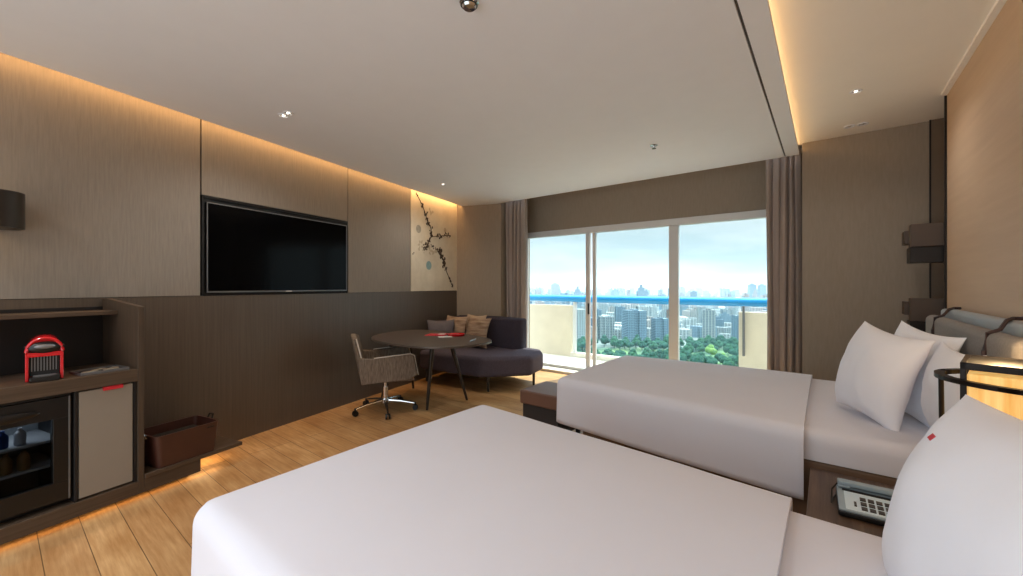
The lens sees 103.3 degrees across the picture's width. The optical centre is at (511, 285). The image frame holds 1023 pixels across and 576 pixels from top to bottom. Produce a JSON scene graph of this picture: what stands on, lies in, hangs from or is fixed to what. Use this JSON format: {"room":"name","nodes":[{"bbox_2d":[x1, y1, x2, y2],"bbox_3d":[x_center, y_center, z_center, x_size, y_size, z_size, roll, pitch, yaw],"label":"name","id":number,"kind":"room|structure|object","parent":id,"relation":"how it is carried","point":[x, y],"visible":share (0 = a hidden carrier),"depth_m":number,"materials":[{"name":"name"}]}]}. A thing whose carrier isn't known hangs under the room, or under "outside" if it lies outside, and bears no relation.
{"room":"hotel room","nodes":[
{"label":"hotel room","id":0,"kind":"room"},
{"bbox_2d":[0,52,456,439],"bbox_3d":[-2.231,-0.120,3.581,0.122,2.800,6.680,0,0,25],"label":"wall","id":1,"kind":"structure","parent":0,"point":[112,182],"depth_m":3.02,"materials":[{"name":"brown wood"}]},
{"bbox_2d":[0,189,24,230],"bbox_3d":[-2.720,-0.400,2.109,0.245,0.190,0.240,0,0,25],"label":"wall lamp","id":2,"kind":"object","parent":1,"relation":"attached to","point":[12,203],"visible":1,"depth_m":2.11,"materials":[{"name":"brown metal"}]},
{"bbox_2d":[200,195,347,294],"bbox_3d":[-2.088,-0.314,3.760,0.047,0.772,1.417,0,0,25],"label":"television","id":3,"kind":"object","parent":1,"relation":"attached to","point":[246,248],"visible":1,"depth_m":3.58,"materials":[{"name":"black plastic"}]},
{"bbox_2d":[411,189,456,290],"bbox_3d":[-1.067,-0.632,5.929,0.029,1.405,1.256,0,0,25],"label":"wall art","id":4,"kind":"object","parent":1,"relation":"attached to","point":[433,219],"visible":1,"depth_m":5.80,"materials":[{"name":"beige fabric"}]},
{"bbox_2d":[0,370,582,575],"bbox_3d":[-0.500,1.330,2.859,6.100,0.100,7.100,0,0,38],"label":"floor","id":5,"kind":"structure","parent":0,"point":[148,533],"depth_m":2.61,"materials":[{"name":"brown wood"}]},
{"bbox_2d":[0,298,241,544],"bbox_3d":[-2.568,0.680,2.176,0.458,1.200,1.910,0,0,25],"label":"cabinet","id":6,"kind":"object","parent":5,"relation":"on","point":[108,467],"visible":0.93,"depth_m":2.31,"materials":[{"name":"brown wood"}]},
{"bbox_2d":[0,392,70,522],"bbox_3d":[-2.631,0.864,2.047,0.418,0.592,0.460,0,0,25],"label":"fridge","id":7,"kind":"object","parent":6,"relation":"in","point":[46,421],"visible":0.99,"depth_m":2.12,"materials":[{"name":"glass"}]},
{"bbox_2d":[0,431,8,449],"bbox_3d":[-2.559,0.773,2.034,0.044,0.085,0.044,0,0,38],"label":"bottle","id":8,"kind":"object","parent":7,"relation":"in","point":[4,438],"visible":1,"depth_m":2.03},
{"bbox_2d":[0,454,12,475],"bbox_3d":[-2.546,0.897,2.037,0.048,0.100,0.048,0,0,38],"label":"glass bottle","id":9,"kind":"object","parent":7,"relation":"on","point":[6,463],"visible":1,"depth_m":2.03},
{"bbox_2d":[13,427,26,445],"bbox_3d":[-2.534,0.773,2.088,0.044,0.085,0.044,0,0,38],"label":"bottle","id":10,"kind":"object","parent":7,"relation":"in","point":[20,436],"visible":1,"depth_m":2.08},
{"bbox_2d":[16,449,30,470],"bbox_3d":[-2.520,0.897,2.093,0.048,0.100,0.048,0,0,38],"label":"glass bottle","id":11,"kind":"object","parent":7,"relation":"on","point":[23,461],"visible":1,"depth_m":2.08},
{"bbox_2d":[0,429,49,453],"bbox_3d":[-2.657,0.824,2.060,0.300,0.012,0.420,0,0,25],"label":"shelf","id":12,"kind":"object","parent":7,"relation":"attached to","point":[35,437],"depth_m":2.16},
{"bbox_2d":[0,452,49,480],"bbox_3d":[-2.657,0.954,2.060,0.300,0.012,0.420,0,0,25],"label":"shelf","id":13,"kind":"object","parent":7,"relation":"attached to","point":[39,460],"depth_m":2.16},
{"bbox_2d":[0,310,117,319],"bbox_3d":[-2.798,0.164,1.970,0.198,0.023,1.282,0,0,25],"label":"display shelf","id":14,"kind":"object","parent":6,"relation":"attached to","point":[4,314],"depth_m":2.32,"materials":[{"name":"brown wood"}]},
{"bbox_2d":[0,363,137,403],"bbox_3d":[-2.689,0.528,1.919,0.438,0.073,1.281,0,0,25],"label":"countertop","id":15,"kind":"structure","parent":6,"relation":"on","point":[13,388],"depth_m":2.15,"materials":[{"name":"brown wood"}]},
{"bbox_2d":[24,334,64,382],"bbox_3d":[-2.498,0.377,2.167,0.255,0.228,0.140,0,0,41],"label":"coffee machine","id":16,"kind":"object","parent":15,"relation":"on","point":[44,354],"visible":1,"depth_m":2.11,"materials":[{"name":"red plastic"}]},
{"bbox_2d":[29,355,59,376],"bbox_3d":[-2.465,0.415,2.139,0.060,0.101,0.104,0,0,41],"label":"grille","id":17,"kind":"object","parent":16,"relation":"attached to","point":[44,365],"depth_m":2.12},
{"bbox_2d":[29,373,59,382],"bbox_3d":[-2.422,0.476,2.101,0.055,0.030,0.104,0,0,41],"label":"drip tray","id":18,"kind":"object","parent":16,"relation":"on","point":[33,377],"depth_m":2.09,"materials":[{"name":"black plastic"}]},
{"bbox_2d":[69,365,129,375],"bbox_3d":[-2.370,0.484,2.331,0.156,0.014,0.206,0,0,25],"label":"serving tray","id":19,"kind":"object","parent":15,"relation":"on","point":[74,372],"visible":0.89,"depth_m":2.31,"materials":[{"name":"black plastic"}]},
{"bbox_2d":[144,412,217,468],"bbox_3d":[-2.220,1.016,2.697,0.280,0.226,0.419,0,0,25],"label":"box","id":20,"kind":"object","parent":6,"relation":"on","point":[169,443],"visible":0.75,"depth_m":2.65,"materials":[{"name":"brown leather"}]},
{"bbox_2d":[351,334,418,419],"bbox_3d":[-1.296,0.880,4.149,0.653,0.800,0.636,0,0,-19],"label":"office chair","id":21,"kind":"object","parent":5,"relation":"on","point":[394,364],"visible":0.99,"depth_m":3.94,"materials":[{"name":"beige fabric"}]},
{"bbox_2d":[371,330,491,409],"bbox_3d":[-0.898,0.911,4.255,1.544,0.746,1.007,0,0,38],"label":"table","id":22,"kind":"object","parent":5,"relation":"on","point":[411,339],"visible":0.91,"depth_m":4.15,"materials":[{"name":"brown wood"}]},
{"bbox_2d":[425,333,447,335],"bbox_3d":[-0.817,0.531,4.443,0.220,0.013,0.160,0,0,9],"label":"folder","id":23,"kind":"object","parent":22,"relation":"on","point":[430,334],"visible":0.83,"depth_m":4.39,"materials":[{"name":"paper"}]},
{"bbox_2d":[447,333,464,336],"bbox_3d":[-0.603,0.528,4.398,0.200,0.018,0.200,0,0,38],"label":"tray","id":24,"kind":"object","parent":22,"relation":"on","point":[448,334],"visible":1,"depth_m":4.37,"materials":[{"name":"plastic"}]},
{"bbox_2d":[420,315,542,391],"bbox_3d":[-0.385,0.865,5.490,1.650,0.830,1.186,0,0,38],"label":"sofa","id":25,"kind":"object","parent":5,"relation":"on","point":[508,354],"visible":0.69,"depth_m":5.17,"materials":[{"name":"grey fabric"}]},
{"bbox_2d":[427,319,453,331],"bbox_3d":[-0.973,0.651,5.593,0.298,0.372,0.345,0,0,38],"label":"sofa cushion","id":26,"kind":"object","parent":25,"relation":"on","point":[448,326],"visible":0.48,"depth_m":5.55,"materials":[{"name":"grey fabric"}]},
{"bbox_2d":[446,315,468,332],"bbox_3d":[-0.797,0.618,5.737,0.424,0.392,0.154,0,0,38],"label":"sofa cushion","id":27,"kind":"object","parent":25,"relation":"on","point":[460,323],"visible":0.48,"depth_m":5.65,"materials":[{"name":"beige fabric"}]},
{"bbox_2d":[466,314,486,327],"bbox_3d":[-0.524,0.628,5.826,0.380,0.438,0.098,0,0,38],"label":"sofa cushion","id":28,"kind":"object","parent":25,"relation":"on","point":[469,315],"visible":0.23,"depth_m":5.82,"materials":[{"name":"beige fabric"}]},
{"bbox_2d":[465,317,491,348],"bbox_3d":[-0.474,0.636,5.576,0.467,0.410,0.176,0,0,38],"label":"sofa cushion","id":29,"kind":"object","parent":25,"relation":"on","point":[475,326],"visible":0.66,"depth_m":5.50,"materials":[{"name":"beige fabric"}]},
{"bbox_2d":[191,405,887,575],"bbox_3d":[0.222,0.953,1.156,2.068,0.653,1.383,0,0,38],"label":"twin bed","id":30,"kind":"object","parent":5,"relation":"on","point":[481,490],"visible":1,"depth_m":1.11,"materials":[{"name":"white fabric"}]},
{"bbox_2d":[882,394,1022,575],"bbox_3d":[0.912,0.497,0.647,0.443,0.500,0.753,0,0,38],"label":"bed pillow","id":31,"kind":"object","parent":30,"relation":"on","point":[956,505],"visible":0.99,"depth_m":0.76,"materials":[{"name":"white fabric"}]},
{"bbox_2d":[520,381,579,432],"bbox_3d":[0.348,1.080,3.486,0.390,0.400,0.410,0,0,38],"label":"bench","id":32,"kind":"object","parent":5,"relation":"on","point":[539,401],"visible":0.41,"depth_m":3.35,"materials":[{"name":"brown leather"}]},
{"bbox_2d":[520,381,556,410],"bbox_3d":[0.348,0.938,3.486,0.390,0.115,0.410,0,0,38],"label":"seat cushion","id":33,"kind":"object","parent":32,"relation":"on","point":[541,396],"depth_m":3.37,"materials":[{"name":"brown leather"}]},
{"bbox_2d":[541,366,577,374],"bbox_3d":[1.588,1.262,5.365,3.720,0.035,0.180,0,0,38],"label":"trim","id":34,"kind":"structure","parent":5,"relation":"on","point":[545,368],"depth_m":6.01,"materials":[{"name":"stone"}]},
{"bbox_2d":[556,355,929,514],"bbox_3d":[1.481,0.962,2.814,2.116,0.635,1.557,0,0,38],"label":"twin bed","id":35,"kind":"object","parent":5,"relation":"on","point":[764,429],"visible":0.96,"depth_m":2.28,"materials":[{"name":"white fabric"}]},
{"bbox_2d":[556,355,811,499],"bbox_3d":[1.251,0.828,2.993,1.532,0.366,1.557,0,0,38],"label":"duvet","id":36,"kind":"object","parent":35,"relation":"on","point":[748,425],"depth_m":2.42,"materials":[{"name":"white fabric"}]},
{"bbox_2d":[835,321,934,430],"bbox_3d":[1.897,0.459,2.088,0.358,0.529,0.352,0,0,38],"label":"bed pillow","id":37,"kind":"object","parent":35,"relation":"on","point":[878,370],"visible":0.98,"depth_m":1.98,"materials":[{"name":"white fabric"}]},
{"bbox_2d":[894,320,965,427],"bbox_3d":[2.103,0.456,2.091,0.258,0.528,0.423,0,0,38],"label":"bed pillow","id":38,"kind":"object","parent":35,"relation":"on","point":[914,408],"visible":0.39,"depth_m":1.99,"materials":[{"name":"white fabric"}]},
{"bbox_2d":[921,342,986,426],"bbox_3d":[1.874,0.480,1.739,0.138,0.439,0.460,0,0,38],"label":"bed pillow","id":39,"kind":"object","parent":35,"relation":"on","point":[944,357],"visible":0.3,"depth_m":1.74,"materials":[{"name":"white fabric"}]},
{"bbox_2d":[806,468,894,536],"bbox_3d":[1.437,1.067,1.457,0.600,0.425,0.685,0,0,38],"label":"nightstand","id":40,"kind":"object","parent":5,"relation":"on","point":[819,506],"visible":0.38,"depth_m":1.61,"materials":[{"name":"brown wood"}]},
{"bbox_2d":[830,478,893,526],"bbox_3d":[1.350,0.815,1.521,0.241,0.077,0.180,0,0,36],"label":"desk telephone","id":41,"kind":"object","parent":40,"relation":"on","point":[868,503],"visible":0.6,"depth_m":1.53,"materials":[{"name":"black plastic"}]},
{"bbox_2d":[934,354,1022,419],"bbox_3d":[1.537,0.546,1.300,0.394,0.615,0.252,0,0,-39],"label":"bedside lamp","id":42,"kind":"object","parent":40,"relation":"on","point":[996,382],"visible":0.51,"depth_m":1.24,"materials":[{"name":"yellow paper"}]},
{"bbox_2d":[0,0,798,205],"bbox_3d":[-0.919,-1.270,2.691,4.344,0.040,6.320,0,0,38],"label":"ceiling","id":43,"kind":"structure","parent":0,"point":[500,101],"depth_m":2.44,"materials":[{"name":"white paint"}]},
{"bbox_2d":[278,111,293,117],"bbox_3d":[-1.639,-1.247,2.943,0.148,0.010,0.072,0,0,38],"label":"recessed light","id":44,"kind":"object","parent":43,"relation":"in","point":[285,114],"visible":1,"depth_m":2.94,"materials":[{"name":"white paint"}]},
{"bbox_2d":[460,0,478,11],"bbox_3d":[-0.186,-1.233,1.779,0.084,0.032,0.084,0,0,38],"label":"smoke detector","id":45,"kind":"object","parent":43,"relation":"attached to","point":[467,5],"visible":1,"depth_m":1.77,"materials":[{"name":"silver metal"}]},
{"bbox_2d":[456,202,529,347],"bbox_3d":[-0.385,-0.095,6.583,0.910,2.750,1.080,0,0,38],"label":"wall","id":46,"kind":"structure","parent":0,"point":[481,290],"depth_m":6.24,"materials":[{"name":"paint"}]},
{"bbox_2d":[530,304,572,355],"bbox_3d":[0.385,0.830,8.086,1.880,0.940,0.120,0,0,38],"label":"wall","id":47,"kind":"structure","parent":0,"point":[551,326],"depth_m":7.70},
{"bbox_2d":[570,352,619,360],"bbox_3d":[2.203,1.260,6.661,2.740,0.080,0.140,0,0,38],"label":"trim","id":48,"kind":"structure","parent":47,"relation":"attached to","point":[601,357],"depth_m":7.11,"materials":[{"name":"stone"}]},
{"bbox_2d":[530,294,766,355],"bbox_3d":[2.171,0.694,6.620,6.500,1.051,0.207,0,0,38],"label":"balcony railing","id":49,"kind":"object","parent":48,"relation":"on","point":[711,301],"visible":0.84,"depth_m":6.52,"materials":[{"name":"blue metal"}]},
{"bbox_2d":[542,353,606,366],"bbox_3d":[1.896,1.350,6.266,6.500,0.100,1.280,0,0,38],"label":"floor","id":50,"kind":"structure","parent":0,"point":[567,360],"depth_m":7.07,"materials":[{"name":"tile"}]},
{"bbox_2d":[527,160,765,232],"bbox_3d":[1.702,-1.155,5.511,3.720,0.630,0.150,0,0,38],"label":"wall","id":51,"kind":"structure","parent":0,"point":[740,187],"depth_m":5.26,"materials":[{"name":"brown fabric"}]},
{"bbox_2d":[528,209,765,370],"bbox_3d":[1.681,0.212,5.486,3.720,2.135,0.115,0,0,38],"label":"window","id":52,"kind":"structure","parent":51,"relation":"in","point":[673,313],"depth_m":5.63,"materials":[{"name":"beige metal"}]},
{"bbox_2d":[739,312,766,369],"bbox_3d":[4.014,0.835,5.227,1.880,0.930,0.180,0,0,38],"label":"wall","id":53,"kind":"structure","parent":0,"point":[755,356],"depth_m":5.61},
{"bbox_2d":[802,121,928,380],"bbox_3d":[3.369,-0.095,3.828,0.980,2.750,0.820,0,0,38],"label":"wall","id":54,"kind":"structure","parent":0,"point":[861,192],"depth_m":3.57,"materials":[{"name":"brown fabric"}]},
{"bbox_2d":[929,118,943,298],"bbox_3d":[3.422,-0.030,3.248,0.103,2.620,0.030,0,0,38],"label":"trim","id":55,"kind":"structure","parent":54,"relation":"attached to","point":[936,126],"depth_m":3.25,"materials":[{"name":"wood"}]},
{"bbox_2d":[769,0,995,144],"bbox_3d":[-0.565,-1.365,2.415,5.456,0.050,6.320,0,0,38],"label":"ceiling","id":56,"kind":"structure","parent":0,"point":[902,54],"depth_m":2.38,"materials":[{"name":"white paint"}]},
{"bbox_2d":[843,122,868,128],"bbox_3d":[2.866,-1.337,3.370,0.164,0.011,0.080,0,0,38],"label":"recessed light","id":57,"kind":"object","parent":56,"relation":"in","point":[862,123],"visible":1,"depth_m":3.36,"materials":[{"name":"white paint"}]},
{"bbox_2d":[849,89,862,93],"bbox_3d":[2.367,-1.337,2.783,0.070,0.010,0.070,0,0,38],"label":"recessed light","id":58,"kind":"object","parent":56,"relation":"in","point":[855,91],"visible":1,"depth_m":2.78,"materials":[{"name":"white paint"}]},
{"bbox_2d":[947,0,1022,320],"bbox_3d":[1.334,-0.050,0.527,0.140,2.660,5.670,0,0,38],"label":"wall","id":59,"kind":"structure","parent":0,"point":[985,102],"depth_m":2.08,"materials":[{"name":"brown wood"}]},
{"bbox_2d":[944,95,946,308],"bbox_3d":[3.059,-0.030,2.787,0.112,2.620,0.015,0,0,38],"label":"trim","id":60,"kind":"structure","parent":59,"relation":"attached to","point":[945,97],"depth_m":2.81,"materials":[{"name":"metal"}]},
{"bbox_2d":[941,0,1006,95],"bbox_3d":[1.267,-1.331,0.579,0.030,0.018,5.670,0,0,38],"label":"trim","id":61,"kind":"structure","parent":59,"relation":"attached to","point":[998,5],"depth_m":2.21,"materials":[{"name":"white paint"}]},
{"bbox_2d":[926,307,1022,358],"bbox_3d":[2.265,0.554,1.976,0.164,0.852,1.660,0,0,38],"label":"headboard","id":62,"kind":"object","parent":59,"relation":"attached to","point":[988,335],"visible":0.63,"depth_m":1.78,"materials":[{"name":"grey leather"}]},
{"bbox_3d":[3.301,-0.050,2.975,0.040,2.660,0.610,0,0,38],"label":"wall niche","id":63,"kind":"object","parent":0,"visible":0},
{"bbox_2d":[902,222,943,263],"bbox_3d":[3.105,-0.310,2.995,0.285,0.280,0.300,0,0,38],"label":"sconce","id":64,"kind":"object","parent":63,"relation":"attached to","point":[925,241],"visible":0.52,"depth_m":2.91,"materials":[{"name":"brown wood"}]},
{"bbox_2d":[902,298,943,331],"bbox_3d":[3.105,0.230,2.995,0.285,0.280,0.300,0,0,38],"label":"sconce","id":65,"kind":"object","parent":63,"relation":"attached to","point":[918,309],"visible":0.46,"depth_m":2.92,"materials":[{"name":"brown wood"}]},
{"bbox_3d":[1.519,-1.445,5.292,5.700,0.050,0.780,0,0,38],"label":"ceiling","id":66,"kind":"structure","parent":0,"visible":0},
{"bbox_2d":[506,199,525,318],"bbox_3d":[0.069,-0.075,6.101,0.371,2.670,0.144,0,0,38],"label":"curtain","id":67,"kind":"object","parent":66,"relation":"hanging from","point":[515,210],"visible":0.7,"depth_m":6.04,"materials":[{"name":"beige fabric"}]},
{"bbox_2d":[526,199,527,347],"bbox_3d":[0.171,-0.075,6.375,0.207,2.670,0.100,0,0,38],"label":"sheer curtain","id":68,"kind":"object","parent":66,"relation":"hanging from","point":[526,199],"visible":0.06,"depth_m":6.32,"materials":[{"name":"beige fabric"}]},
{"bbox_2d":[766,145,801,373],"bbox_3d":[2.741,-0.075,4.074,0.323,2.670,0.133,0,0,38],"label":"curtain","id":69,"kind":"object","parent":66,"relation":"hanging from","point":[783,174],"visible":0.72,"depth_m":4.04,"materials":[{"name":"beige fabric"}]},
{"label":"outside","id":70,"kind":"structure","parent":0,"visible":0},
{"bbox_2d":[545,290,746,366],"bbox_3d":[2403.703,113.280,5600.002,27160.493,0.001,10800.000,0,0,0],"label":"city","id":71,"kind":"object","parent":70,"point":[600,346],"depth_m":734.06},
{"bbox_2d":[551,283,558,294],"bbox_3d":[225.555,48.364,2100.001,41.481,129.833,20.326,0,0,-6],"label":"tower block","id":72,"kind":"object","parent":71,"relation":"on","point":[554,287],"visible":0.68,"depth_m":2090.12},
{"bbox_2d":[577,309,585,338],"bbox_3d":[141.665,76.369,863.089,30.642,73.822,20.393,0,0,26],"label":"tower block","id":73,"kind":"object","parent":71,"relation":"on","point":[581,313],"visible":0.57,"depth_m":852.15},
{"bbox_2d":[597,302,605,314],"bbox_3d":[293.903,80.792,1318.545,25.757,64.975,9.473,0,0,-8],"label":"tower block","id":74,"kind":"object","parent":71,"relation":"on","point":[601,306],"visible":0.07,"depth_m":1314.37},
{"bbox_2d":[600,335,608,346],"bbox_3d":[172.950,101.790,752.847,14.756,22.979,16.259,0,0,30],"label":"tree","id":75,"kind":"object","parent":71,"relation":"on","point":[604,339],"visible":1,"depth_m":748.90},
{"bbox_2d":[598,316,614,339],"bbox_3d":[200.777,88.492,859.454,31.852,49.576,14.493,0,0,-11],"label":"tower block","id":76,"kind":"object","parent":71,"relation":"on","point":[606,324],"visible":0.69,"depth_m":854.23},
{"bbox_2d":[610,337,616,347],"bbox_3d":[186.657,103.058,736.261,16.182,20.445,16.011,0,0,1],"label":"tree","id":77,"kind":"object","parent":71,"relation":"on","point":[613,341],"visible":0.91,"depth_m":731.20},
{"bbox_2d":[611,288,619,295],"bbox_3d":[769.587,64.986,3010.422,53.496,96.588,37.035,0,0,-27],"label":"tower block","id":78,"kind":"object","parent":71,"relation":"on","point":[615,292],"visible":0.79,"depth_m":2996.89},
{"bbox_2d":[614,306,624,321],"bbox_3d":[291.620,83.923,1089.088,26.349,58.714,10.931,0,0,-7],"label":"tower block","id":79,"kind":"object","parent":71,"relation":"on","point":[617,310],"visible":0.56,"depth_m":1083.55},
{"bbox_2d":[615,340,623,349],"bbox_3d":[191.428,104.027,715.702,15.842,18.506,14.377,0,0,9],"label":"tree","id":80,"kind":"object","parent":71,"relation":"on","point":[619,343],"visible":1,"depth_m":711.30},
{"bbox_2d":[620,303,630,309],"bbox_3d":[346.028,83.103,1229.219,28.307,60.355,17.744,0,0,20],"label":"tower block","id":81,"kind":"object","parent":71,"relation":"on","point":[627,306],"visible":0.36,"depth_m":1222.74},
{"bbox_2d":[625,342,633,349],"bbox_3d":[208.983,105.936,715.810,17.641,14.688,16.343,0,0,-26],"label":"tree","id":82,"kind":"object","parent":71,"relation":"on","point":[629,345],"visible":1,"depth_m":711.48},
{"bbox_2d":[622,309,646,341],"bbox_3d":[248.630,80.027,822.000,40.593,66.506,28.415,0,0,-9],"label":"tower block","id":83,"kind":"object","parent":71,"relation":"on","point":[634,321],"visible":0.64,"depth_m":809.76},
{"bbox_2d":[632,337,639,345],"bbox_3d":[225.769,103.136,733.945,16.172,20.289,16.002,0,0,-35],"label":"tree","id":84,"kind":"object","parent":71,"relation":"on","point":[636,340],"visible":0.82,"depth_m":729.86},
{"bbox_2d":[636,285,645,295],"bbox_3d":[607.531,53.242,1900.001,37.531,120.077,21.017,0,0,-6],"label":"tower block","id":85,"kind":"object","parent":71,"relation":"on","point":[640,292],"visible":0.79,"depth_m":1891.04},
{"bbox_2d":[532,291,751,339],"bbox_3d":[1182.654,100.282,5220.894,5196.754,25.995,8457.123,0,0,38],"label":"city buildings","id":86,"kind":"structure","parent":71,"relation":"on","point":[685,331],"depth_m":1065.97},
{"bbox_2d":[638,341,646,347],"bbox_3d":[230.580,104.904,713.859,15.622,16.753,14.177,0,0,-45],"label":"tree","id":87,"kind":"object","parent":71,"relation":"on","point":[642,344],"visible":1,"depth_m":710.61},
{"bbox_2d":[636,306,653,316],"bbox_3d":[379.074,85.035,1149.205,45.432,56.490,20.672,0,0,0],"label":"tower block","id":88,"kind":"object","parent":71,"relation":"on","point":[650,310],"visible":0.43,"depth_m":1140.55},
{"bbox_2d":[648,341,657,351],"bbox_3d":[243.819,103.779,695.839,16.467,19.002,16.293,0,0,-28],"label":"tree","id":89,"kind":"object","parent":71,"relation":"on","point":[653,345],"visible":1,"depth_m":691.86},
{"bbox_2d":[655,349,662,357],"bbox_3d":[226.675,104.937,620.564,15.728,16.685,14.274,0,0,-18],"label":"tree","id":90,"kind":"object","parent":71,"relation":"on","point":[658,352],"visible":0.82,"depth_m":616.18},
{"bbox_2d":[651,317,668,340],"bbox_3d":[304.333,88.715,830.000,28.691,49.131,20.084,0,0,-6],"label":"tower block","id":91,"kind":"object","parent":71,"relation":"on","point":[659,325],"visible":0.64,"depth_m":821.11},
{"bbox_2d":[659,310,668,318],"bbox_3d":[419.700,89.645,1118.051,24.685,47.269,16.718,0,0,17],"label":"tower block","id":92,"kind":"object","parent":71,"relation":"on","point":[663,313],"visible":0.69,"depth_m":1111.14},
{"bbox_2d":[660,342,668,349],"bbox_3d":[262.496,104.574,695.940,15.637,17.413,16.879,0,0,39],"label":"tree","id":93,"kind":"object","parent":71,"relation":"on","point":[664,345],"visible":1,"depth_m":690.60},
{"bbox_2d":[660,350,668,358],"bbox_3d":[223.191,102.702,584.163,14.186,21.157,15.632,0,0,-9],"label":"tree","id":94,"kind":"object","parent":71,"relation":"on","point":[665,352],"visible":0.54,"depth_m":580.83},
{"bbox_2d":[680,305,687,315],"bbox_3d":[610.000,85.847,1444.544,32.245,54.866,16.935,0,0,-1],"label":"tower block","id":95,"kind":"object","parent":71,"relation":"on","point":[682,307],"visible":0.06,"depth_m":1437.22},
{"bbox_2d":[680,345,691,352],"bbox_3d":[268.224,101.882,620.885,16.214,22.797,16.386,0,0,-33],"label":"tree","id":96,"kind":"object","parent":71,"relation":"on","point":[686,347],"visible":0.49,"depth_m":617.24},
{"bbox_2d":[682,307,696,318],"bbox_3d":[595.432,90.669,1300.001,77.037,45.222,43.141,0,0,-6],"label":"tower block","id":97,"kind":"object","parent":71,"relation":"on","point":[691,313],"visible":0.36,"depth_m":1281.42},
{"bbox_2d":[690,355,704,362],"bbox_3d":[250.601,103.208,545.943,18.315,20.144,16.968,0,0,10],"label":"tree","id":98,"kind":"object","parent":71,"relation":"on","point":[697,358],"visible":0.7,"depth_m":542.06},
{"bbox_2d":[696,344,704,351],"bbox_3d":[317.041,105.397,677.276,14.307,15.766,14.460,0,0,40],"label":"tree","id":99,"kind":"object","parent":71,"relation":"on","point":[700,347],"visible":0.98,"depth_m":673.61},
{"bbox_2d":[697,306,705,323],"bbox_3d":[493.212,82.891,1053.436,21.817,60.779,8.564,0,0,-23],"label":"tower block","id":100,"kind":"object","parent":71,"relation":"on","point":[699,308],"visible":0.54,"depth_m":1047.65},
{"bbox_2d":[690,325,716,337],"bbox_3d":[425.470,101.084,899.149,48.889,24.391,22.244,0,0,6],"label":"tower block","id":101,"kind":"object","parent":71,"relation":"on","point":[696,330],"visible":0.44,"depth_m":891.52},
{"bbox_2d":[702,308,714,338],"bbox_3d":[403.065,79.370,827.846,23.892,67.819,13.592,0,0,23],"label":"tower block","id":102,"kind":"object","parent":71,"relation":"on","point":[708,315],"visible":0.82,"depth_m":821.91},
{"bbox_2d":[705,344,716,354],"bbox_3d":[315.338,102.388,639.187,17.577,19.783,19.749,0,0,38],"label":"tree","id":103,"kind":"object","parent":71,"relation":"on","point":[710,349],"visible":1,"depth_m":633.88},
{"bbox_2d":[706,358,717,363],"bbox_3d":[269.713,104.800,545.782,17.273,16.960,16.003,0,0,-36],"label":"tree","id":104,"kind":"object","parent":71,"relation":"on","point":[708,360],"visible":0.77,"depth_m":540.73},
{"bbox_2d":[714,340,723,347],"bbox_3d":[366.621,104.417,715.100,14.280,17.726,14.432,0,0,-27],"label":"tree","id":105,"kind":"object","parent":71,"relation":"on","point":[719,344],"visible":0.98,"depth_m":711.30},
{"bbox_2d":[715,315,723,326],"bbox_3d":[488.472,91.291,983.781,41.623,43.979,29.030,0,0,7],"label":"tower block","id":106,"kind":"object","parent":71,"relation":"on","point":[719,322],"visible":0.29,"depth_m":968.45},
{"bbox_2d":[715,326,730,336],"bbox_3d":[484.124,102.702,909.140,49.432,21.156,22.492,0,0,6],"label":"tower block","id":107,"kind":"object","parent":71,"relation":"on","point":[719,329],"visible":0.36,"depth_m":901.37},
{"bbox_2d":[720,288,727,296],"bbox_3d":[1249.243,62.269,2380.309,38.437,102.021,19.530,0,0,-19],"label":"tower block","id":108,"kind":"object","parent":71,"relation":"on","point":[723,291],"visible":0.6,"depth_m":2374.21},
{"bbox_2d":[718,312,730,322],"bbox_3d":[577.076,91.928,1098.492,29.814,42.703,16.870,0,0,-5],"label":"tower block","id":109,"kind":"object","parent":71,"relation":"on","point":[724,315],"visible":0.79,"depth_m":1090.98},
{"bbox_2d":[720,309,732,315],"bbox_3d":[632.939,90.459,1191.611,33.741,45.643,15.930,0,0,-24],"label":"tower block","id":110,"kind":"object","parent":71,"relation":"on","point":[729,311],"visible":0.36,"depth_m":1188.01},
{"bbox_2d":[723,343,732,352],"bbox_3d":[351.889,103.302,658.274,14.926,19.956,15.085,0,0,3],"label":"tree","id":111,"kind":"object","parent":71,"relation":"on","point":[727,346],"visible":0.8,"depth_m":655.12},
{"bbox_2d":[722,358,734,365],"bbox_3d":[291.716,104.702,543.645,15.114,17.155,14.955,0,0,-39],"label":"tree","id":112,"kind":"object","parent":71,"relation":"on","point":[728,361],"visible":0.85,"depth_m":539.94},
{"bbox_2d":[725,294,733,314],"bbox_3d":[742.691,69.688,1380.051,25.937,87.184,10.628,0,0,-20],"label":"tower block","id":113,"kind":"object","parent":71,"relation":"on","point":[729,295],"visible":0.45,"depth_m":1377.45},
{"bbox_2d":[731,315,738,339],"bbox_3d":[457.931,85.937,820.583,20.582,54.686,9.609,0,0,17],"label":"tower block","id":114,"kind":"object","parent":71,"relation":"on","point":[734,319],"visible":0.41,"depth_m":817.31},
{"bbox_2d":[741,293,749,311],"bbox_3d":[768.727,67.955,1331.580,21.305,90.651,15.048,0,0,-18],"label":"tower block","id":115,"kind":"object","parent":71,"relation":"on","point":[747,309],"visible":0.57,"depth_m":1327.27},
{"bbox_2d":[748,283,755,297],"bbox_3d":[1306.420,49.530,2200.001,38.025,127.500,18.632,0,0,-6],"label":"tower block","id":116,"kind":"object","parent":71,"relation":"on","point":[751,286],"visible":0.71,"depth_m":2190.97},
{"bbox_2d":[750,307,763,311],"bbox_3d":[666.495,81.906,1097.597,32.622,62.748,20.179,0,0,2],"label":"tower block","id":117,"kind":"object","parent":71,"relation":"on","point":[752,308],"visible":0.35,"depth_m":1090.45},
{"bbox_2d":[758,284,766,297],"bbox_3d":[1360.741,50.956,2200.001,38.025,124.648,18.632,0,0,-6],"label":"tower block","id":118,"kind":"object","parent":71,"relation":"on","point":[762,289],"visible":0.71,"depth_m":2191.50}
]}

